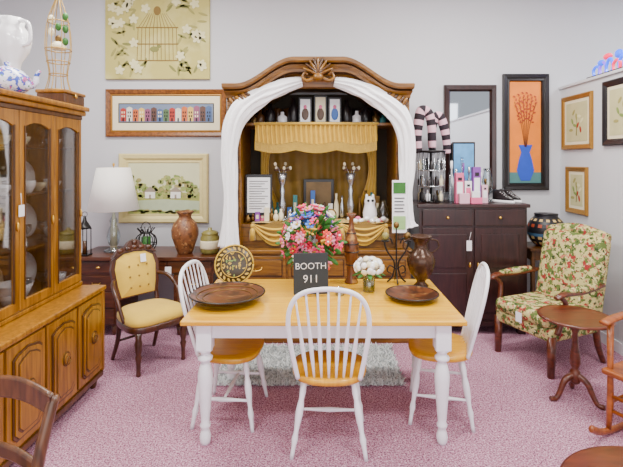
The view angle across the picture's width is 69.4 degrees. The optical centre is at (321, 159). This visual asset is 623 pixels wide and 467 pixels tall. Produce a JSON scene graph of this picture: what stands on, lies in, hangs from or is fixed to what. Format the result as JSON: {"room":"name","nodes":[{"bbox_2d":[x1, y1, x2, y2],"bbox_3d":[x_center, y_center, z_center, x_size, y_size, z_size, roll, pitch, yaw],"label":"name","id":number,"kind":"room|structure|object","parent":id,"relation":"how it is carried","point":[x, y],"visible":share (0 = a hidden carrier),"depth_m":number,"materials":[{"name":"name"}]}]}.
{"room":"antique shop","nodes":[
{"label":"antique shop","id":0,"kind":"room"},
{"bbox_2d":[0,0,622,301],"bbox_3d":[0.650,-0.150,5.010,9.100,3.700,0.120,0,0,0],"label":"wall","id":1,"kind":"structure","parent":0,"point":[431,45],"depth_m":4.95,"materials":[{"name":"grey paint"}]},
{"bbox_2d":[105,0,209,78],"bbox_3d":[-1.800,-1.360,4.928,1.140,0.950,0.044,0,0,0],"label":"painting","id":2,"kind":"object","parent":1,"relation":"attached to","point":[145,39],"visible":1,"depth_m":4.92,"materials":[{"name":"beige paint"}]},
{"bbox_2d":[119,154,208,222],"bbox_3d":[-1.735,0.310,4.928,0.980,0.760,0.045,0,0,0],"label":"landscape painting","id":3,"kind":"object","parent":1,"relation":"attached to","point":[165,184],"visible":0.89,"depth_m":4.93,"materials":[{"name":"paper"}]},
{"bbox_2d":[105,89,226,136],"bbox_3d":[-1.710,-0.515,4.930,1.320,0.520,0.040,0,0,0],"label":"print","id":4,"kind":"object","parent":1,"relation":"attached to","point":[128,112],"visible":0.98,"depth_m":4.93},
{"bbox_2d":[443,85,496,191],"bbox_3d":[1.620,-0.235,4.925,0.570,1.170,0.050,0,0,0],"label":"wall mirror","id":5,"kind":"object","parent":1,"relation":"attached to","point":[470,111],"visible":0.64,"depth_m":4.94,"materials":[{"name":"brown wood"}]},
{"bbox_2d":[502,74,548,189],"bbox_3d":[2.230,-0.305,4.928,0.500,1.270,0.045,0,0,0],"label":"framed picture","id":6,"kind":"object","parent":1,"relation":"attached to","point":[525,97],"visible":0.99,"depth_m":4.93,"materials":[{"name":"orange paper"}]},
{"bbox_2d":[9,326,622,466],"bbox_3d":[0.650,1.750,1.275,9.100,0.100,7.550,0,0,0],"label":"floor","id":7,"kind":"structure","parent":0,"point":[128,420],"depth_m":2.96,"materials":[{"name":"pink carpet"}]},
{"bbox_2d":[0,375,59,466],"bbox_3d":[-1.209,1.251,1.412,0.448,0.903,0.546,0,0,12],"label":"chair","id":8,"kind":"object","parent":7,"relation":"on","point":[28,391],"visible":1,"depth_m":1.59,"materials":[{"name":"brown wood"}]},
{"bbox_2d":[0,88,105,466],"bbox_3d":[-1.927,0.650,2.700,0.626,2.100,1.490,0,0,0],"label":"china cabinet","id":9,"kind":"object","parent":7,"relation":"on","point":[52,324],"visible":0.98,"depth_m":2.84,"materials":[{"name":"brown wood"}]},
{"bbox_2d":[0,15,31,69],"bbox_3d":[-2.073,-0.683,3.035,0.271,0.564,0.236,0,0,-16],"label":"ceramic pitcher","id":10,"kind":"object","parent":9,"relation":"on","point":[15,40],"visible":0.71,"depth_m":2.97,"materials":[{"name":"white ceramic"}]},
{"bbox_2d":[0,61,41,92],"bbox_3d":[-1.925,-0.503,2.760,0.294,0.205,0.266,0,0,36],"label":"teapot","id":11,"kind":"object","parent":9,"relation":"on","point":[11,78],"visible":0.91,"depth_m":2.71,"materials":[{"name":"white ceramic"}]},
{"bbox_2d":[35,89,85,106],"bbox_3d":[-1.896,-0.449,3.280,0.224,0.095,0.276,0,0,0],"label":"box","id":12,"kind":"object","parent":9,"relation":"on","point":[63,95],"visible":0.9,"depth_m":3.15,"materials":[{"name":"brown wood"}]},
{"bbox_2d":[44,0,71,90],"bbox_3d":[-1.910,-0.889,3.260,0.177,0.786,0.177,0,0,0],"label":"stand","id":13,"kind":"object","parent":12,"relation":"on","point":[60,44],"visible":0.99,"depth_m":3.25,"materials":[{"name":"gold metal"}]},
{"bbox_2d":[109,239,186,376],"bbox_3d":[-1.483,1.201,3.828,0.566,1.009,0.573,0,0,40],"label":"chair","id":14,"kind":"object","parent":7,"relation":"on","point":[134,268],"visible":0.98,"depth_m":3.82,"materials":[{"name":"yellow fabric"}]},
{"bbox_2d":[81,246,222,334],"bbox_3d":[-1.710,1.315,4.577,1.420,0.770,0.565,0,0,0],"label":"writing desk","id":15,"kind":"object","parent":7,"relation":"on","point":[95,267],"visible":0.38,"depth_m":4.33,"materials":[{"name":"brown wood"}]},
{"bbox_2d":[81,212,91,256],"bbox_3d":[-2.310,0.715,4.380,0.130,0.428,0.130,0,0,-22],"label":"candle lantern","id":16,"kind":"object","parent":15,"relation":"on","point":[84,224],"visible":0.88,"depth_m":4.36,"materials":[{"name":"black metal"}]},
{"bbox_2d":[87,163,138,252],"bbox_3d":[-2.130,0.479,4.600,0.490,0.900,0.490,0,0,0],"label":"table lamp","id":17,"kind":"object","parent":15,"relation":"on","point":[113,190],"visible":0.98,"depth_m":4.45,"materials":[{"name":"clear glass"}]},
{"bbox_2d":[136,222,156,251],"bbox_3d":[-1.760,0.773,4.500,0.215,0.317,0.215,0,0,0],"label":"candle holder","id":18,"kind":"object","parent":15,"relation":"on","point":[144,239],"visible":0.68,"depth_m":4.47,"materials":[{"name":"black metal"}]},
{"bbox_2d":[171,210,198,253],"bbox_3d":[-1.370,0.719,4.500,0.266,0.420,0.266,0,0,0],"label":"patterned vase","id":19,"kind":"object","parent":15,"relation":"on","point":[184,231],"visible":1,"depth_m":4.42,"materials":[{"name":"ceramic"}]},
{"bbox_2d":[200,227,219,254],"bbox_3d":[-1.120,0.801,4.500,0.197,0.255,0.197,0,0,0],"label":"ceramic jar","id":20,"kind":"object","parent":15,"relation":"on","point":[209,240],"visible":0.92,"depth_m":4.42,"materials":[{"name":"ceramic"}]},
{"bbox_2d":[178,260,267,432],"bbox_3d":[-0.659,1.197,3.044,0.519,1.012,0.480,0,0,5],"label":"chair","id":21,"kind":"object","parent":7,"relation":"on","point":[225,350],"visible":0.69,"depth_m":2.94,"materials":[{"name":"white wood"}]},
{"bbox_2d":[212,341,406,385],"bbox_3d":[-0.097,1.679,3.730,1.513,0.039,0.804,0,0,0],"label":"shag rug","id":22,"kind":"object","parent":7,"relation":"on","point":[381,363],"visible":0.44,"depth_m":3.64,"materials":[{"name":"grey carpet"}]},
{"bbox_2d":[217,56,417,342],"bbox_3d":[-0.040,0.383,4.425,1.839,2.635,0.910,0,0,0],"label":"hutch","id":23,"kind":"object","parent":7,"relation":"on","point":[353,152],"visible":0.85,"depth_m":4.27,"materials":[{"name":"brown wood"}]},
{"bbox_2d":[217,77,417,247],"bbox_3d":[-0.040,0.020,4.115,1.839,1.569,0.138,0,0,0],"label":"drape","id":24,"kind":"object","parent":23,"relation":"hanging from","point":[246,98],"depth_m":4.09,"materials":[{"name":"fabric"}]},
{"bbox_2d":[249,122,389,245],"bbox_3d":[-0.025,0.226,4.502,1.323,1.169,0.599,0,0,0],"label":"drapery","id":25,"kind":"object","parent":23,"relation":"hanging from","point":[339,165],"depth_m":4.44,"materials":[{"name":"fabric"}]},
{"bbox_2d":[180,279,467,445],"bbox_3d":[0.010,1.320,3.090,1.680,0.760,0.940,0,0,0],"label":"dining table","id":26,"kind":"object","parent":7,"relation":"on","point":[264,316],"visible":0.79,"depth_m":2.69,"materials":[{"name":"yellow wood"}]},
{"bbox_2d":[188,281,264,305],"bbox_3d":[-0.630,0.907,3.000,0.500,0.063,0.500,0,0,0],"label":"decorative bowl","id":27,"kind":"object","parent":26,"relation":"on","point":[234,292],"visible":0.99,"depth_m":3.05,"materials":[{"name":"brown wood"}]},
{"bbox_2d":[214,244,253,281],"bbox_3d":[-0.660,0.789,3.384,0.298,0.299,0.151,0,0,-5],"label":"plate","id":28,"kind":"object","parent":26,"relation":"on","point":[234,262],"visible":0.88,"depth_m":3.37,"materials":[{"name":"gold metal"}]},
{"bbox_2d":[293,253,327,296],"bbox_3d":[-0.079,0.792,3.127,0.240,0.292,0.135,0,0,-6],"label":"chalkboard sign","id":29,"kind":"object","parent":26,"relation":"on","point":[310,270],"visible":0.99,"depth_m":3.11,"materials":[{"name":"stone"}]},
{"bbox_2d":[275,202,347,269],"bbox_3d":[-0.071,0.626,3.356,0.494,0.625,0.423,0,0,-28],"label":"flower bouquet","id":30,"kind":"object","parent":26,"relation":"on","point":[296,242],"visible":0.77,"depth_m":3.29,"materials":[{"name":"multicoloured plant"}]},
{"bbox_2d":[335,286,344,295],"bbox_3d":[0.125,0.914,3.130,0.072,0.050,0.072,0,0,0],"label":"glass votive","id":31,"kind":"object","parent":26,"relation":"on","point":[336,293],"visible":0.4,"depth_m":3.12,"materials":[{"name":"white glass"}]},
{"bbox_2d":[344,213,358,283],"bbox_3d":[0.225,0.674,3.450,0.121,0.530,0.121,0,0,0],"label":"vase","id":32,"kind":"object","parent":26,"relation":"on","point":[351,249],"visible":0.87,"depth_m":3.42,"materials":[{"name":"brown metal"}]},
{"bbox_2d":[352,256,385,292],"bbox_3d":[0.335,0.814,3.220,0.226,0.251,0.207,0,0,21],"label":"flower arrangement","id":33,"kind":"object","parent":26,"relation":"on","point":[368,275],"visible":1,"depth_m":3.18,"materials":[{"name":"white plant"}]},
{"bbox_2d":[381,222,411,284],"bbox_3d":[0.570,0.705,3.450,0.218,0.464,0.135,0,0,25],"label":"candle stand","id":34,"kind":"object","parent":26,"relation":"on","point":[385,236],"visible":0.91,"depth_m":3.44,"materials":[{"name":"black metal"}]},
{"bbox_2d":[385,285,438,301],"bbox_3d":[0.610,0.917,3.050,0.361,0.044,0.361,0,0,0],"label":"serving dish","id":35,"kind":"object","parent":26,"relation":"on","point":[407,293],"visible":1,"depth_m":3.09,"materials":[{"name":"brown wood"}]},
{"bbox_2d":[402,234,439,286],"bbox_3d":[0.735,0.750,3.340,0.210,0.378,0.210,0,0,43],"label":"urn vase","id":36,"kind":"object","parent":26,"relation":"on","point":[420,260],"visible":0.96,"depth_m":3.28,"materials":[{"name":"brown metal"}]},
{"bbox_2d":[286,287,371,461],"bbox_3d":[0.043,1.197,2.696,0.480,1.012,0.519,0,0,2],"label":"chair","id":37,"kind":"object","parent":7,"relation":"on","point":[328,368],"visible":1,"depth_m":2.55,"materials":[{"name":"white wood"}]},
{"bbox_2d":[408,262,489,432],"bbox_3d":[0.848,1.197,3.050,0.519,1.012,0.480,0,0,12],"label":"chair","id":38,"kind":"object","parent":7,"relation":"on","point":[421,349],"visible":0.93,"depth_m":2.92,"materials":[{"name":"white wood"}]},
{"bbox_2d":[410,200,530,333],"bbox_3d":[1.475,1.065,4.618,1.100,1.270,0.544,0,0,0],"label":"wood cabinet","id":39,"kind":"object","parent":7,"relation":"on","point":[494,234],"visible":0.57,"depth_m":4.37,"materials":[{"name":"brown wood"}]},
{"bbox_2d":[413,105,450,202],"bbox_3d":[1.131,-0.066,4.637,0.324,0.991,0.324,0,0,30],"label":"display rack","id":40,"kind":"object","parent":39,"relation":"on","point":[422,112],"visible":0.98,"depth_m":4.57,"materials":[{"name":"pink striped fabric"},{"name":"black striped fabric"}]},
{"bbox_2d":[452,142,474,179],"bbox_3d":[1.500,0.119,4.780,0.240,0.620,0.080,0,0,0],"label":"print","id":41,"kind":"object","parent":39,"relation":"on","point":[465,150],"visible":0.43,"depth_m":4.76,"materials":[{"name":"blue paper"}]},
{"bbox_2d":[448,157,486,201],"bbox_3d":[1.490,0.199,4.628,0.408,0.460,0.102,0,0,0],"label":"perfume bottles","id":42,"kind":"object","parent":39,"relation":"on","point":[451,179],"visible":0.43,"depth_m":4.64,"materials":[{"name":"pink plastic"},{"name":"lilac plastic"},{"name":"glass"}]},
{"bbox_2d":[454,167,487,203],"bbox_3d":[1.490,0.249,4.465,0.320,0.360,0.130,0,0,0],"label":"boxes","id":43,"kind":"object","parent":39,"relation":"on","point":[465,192],"visible":1,"depth_m":4.47,"materials":[{"name":"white cardboard"}]},
{"bbox_2d":[482,168,492,200],"bbox_3d":[1.740,0.259,4.740,0.124,0.340,0.124,0,0,0],"label":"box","id":44,"kind":"object","parent":39,"relation":"on","point":[484,169],"visible":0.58,"depth_m":4.74,"materials":[{"name":"white cardboard"}]},
{"bbox_2d":[492,189,521,203],"bbox_3d":[1.870,0.364,4.554,0.205,0.130,0.260,0,0,-34],"label":"sneakers","id":45,"kind":"object","parent":39,"relation":"on","point":[499,195],"visible":1,"depth_m":4.52,"materials":[{"name":"black fabric"}]},
{"bbox_2d":[527,242,541,291],"bbox_3d":[2.270,1.290,4.660,0.400,0.820,0.400,0,0,0],"label":"plant stand","id":46,"kind":"object","parent":7,"relation":"on","point":[533,251],"visible":0.11,"depth_m":4.48,"materials":[{"name":"brown wood"}]},
{"bbox_2d":[527,212,563,246],"bbox_3d":[2.300,0.714,4.620,0.363,0.330,0.363,0,0,0],"label":"urn","id":47,"kind":"object","parent":46,"relation":"on","point":[536,226],"visible":0.66,"depth_m":4.53,"materials":[{"name":"black ceramic"}]},
{"bbox_2d":[490,223,611,379],"bbox_3d":[1.983,1.137,3.894,0.793,1.145,0.750,0,0,-24],"label":"floral armchair","id":48,"kind":"object","parent":7,"relation":"on","point":[572,269],"visible":0.87,"depth_m":3.85,"materials":[{"name":"fabric"}]},
{"bbox_2d":[537,305,616,410],"bbox_3d":[1.800,1.403,3.200,0.494,0.597,0.494,0,0,0],"label":"pedestal side table","id":49,"kind":"object","parent":7,"relation":"on","point":[577,318],"visible":0.96,"depth_m":3.17,"materials":[{"name":"red wood"}]},
{"bbox_2d":[560,446,622,466],"bbox_3d":[1.270,1.475,1.600,0.770,0.444,0.770,0,0,0],"label":"round coffee table","id":50,"kind":"object","parent":7,"relation":"on","point":[598,456],"visible":1,"depth_m":1.90,"materials":[{"name":"red wood"}]},
{"bbox_2d":[589,312,622,435],"bbox_3d":[2.058,1.150,2.684,0.798,1.107,0.508,0,0,-28],"label":"rocking chair","id":51,"kind":"object","parent":7,"relation":"on","point":[612,370],"visible":1,"depth_m":2.77,"materials":[{"name":"brown wood"}]},
{"bbox_2d":[560,72,622,343],"bbox_3d":[2.680,0.465,2.724,0.120,2.470,4.448,0,0,0],"label":"wall","id":52,"kind":"structure","parent":0,"point":[605,163],"depth_m":4.17,"materials":[{"name":"paint"}]},
{"bbox_2d":[565,167,588,215],"bbox_3d":[2.604,0.310,4.610,0.032,0.480,0.380,0,0,0],"label":"print","id":53,"kind":"object","parent":52,"relation":"attached to","point":[576,178],"visible":1,"depth_m":4.59,"materials":[{"name":"beige paper"}]},
{"bbox_2d":[561,91,593,149],"bbox_3d":[2.604,-0.390,4.610,0.032,0.560,0.540,0,0,0],"label":"print","id":54,"kind":"object","parent":52,"relation":"attached to","point":[577,111],"visible":1,"depth_m":4.57,"materials":[{"name":"beige paper"}]},
{"bbox_2d":[559,68,622,89],"bbox_3d":[2.680,-0.785,2.724,0.160,0.029,4.448,0,0,0],"label":"trim","id":55,"kind":"structure","parent":52,"relation":"on","point":[620,69],"depth_m":4.32,"materials":[{"name":"paint"}]},
{"bbox_2d":[586,49,622,78],"bbox_3d":[2.680,-0.901,4.180,0.100,0.200,0.600,0,0,0],"label":"ornament","id":56,"kind":"object","parent":55,"relation":"on","point":[618,54],"visible":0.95,"depth_m":4.17,"materials":[{"name":"blue"}]},
{"bbox_2d":[589,331,622,355],"bbox_3d":[2.612,1.650,2.715,0.014,0.100,4.430,0,0,0],"label":"baseboard","id":57,"kind":"structure","parent":52,"relation":"attached to","point":[618,346],"depth_m":3.99,"materials":[{"name":"white paint"}]},
{"bbox_2d":[602,77,622,145],"bbox_3d":[2.604,-0.425,3.885,0.032,0.590,0.570,0,0,0],"label":"print","id":58,"kind":"object","parent":52,"relation":"attached to","point":[612,90],"visible":1,"depth_m":4.04,"materials":[{"name":"beige paper"}]}
]}

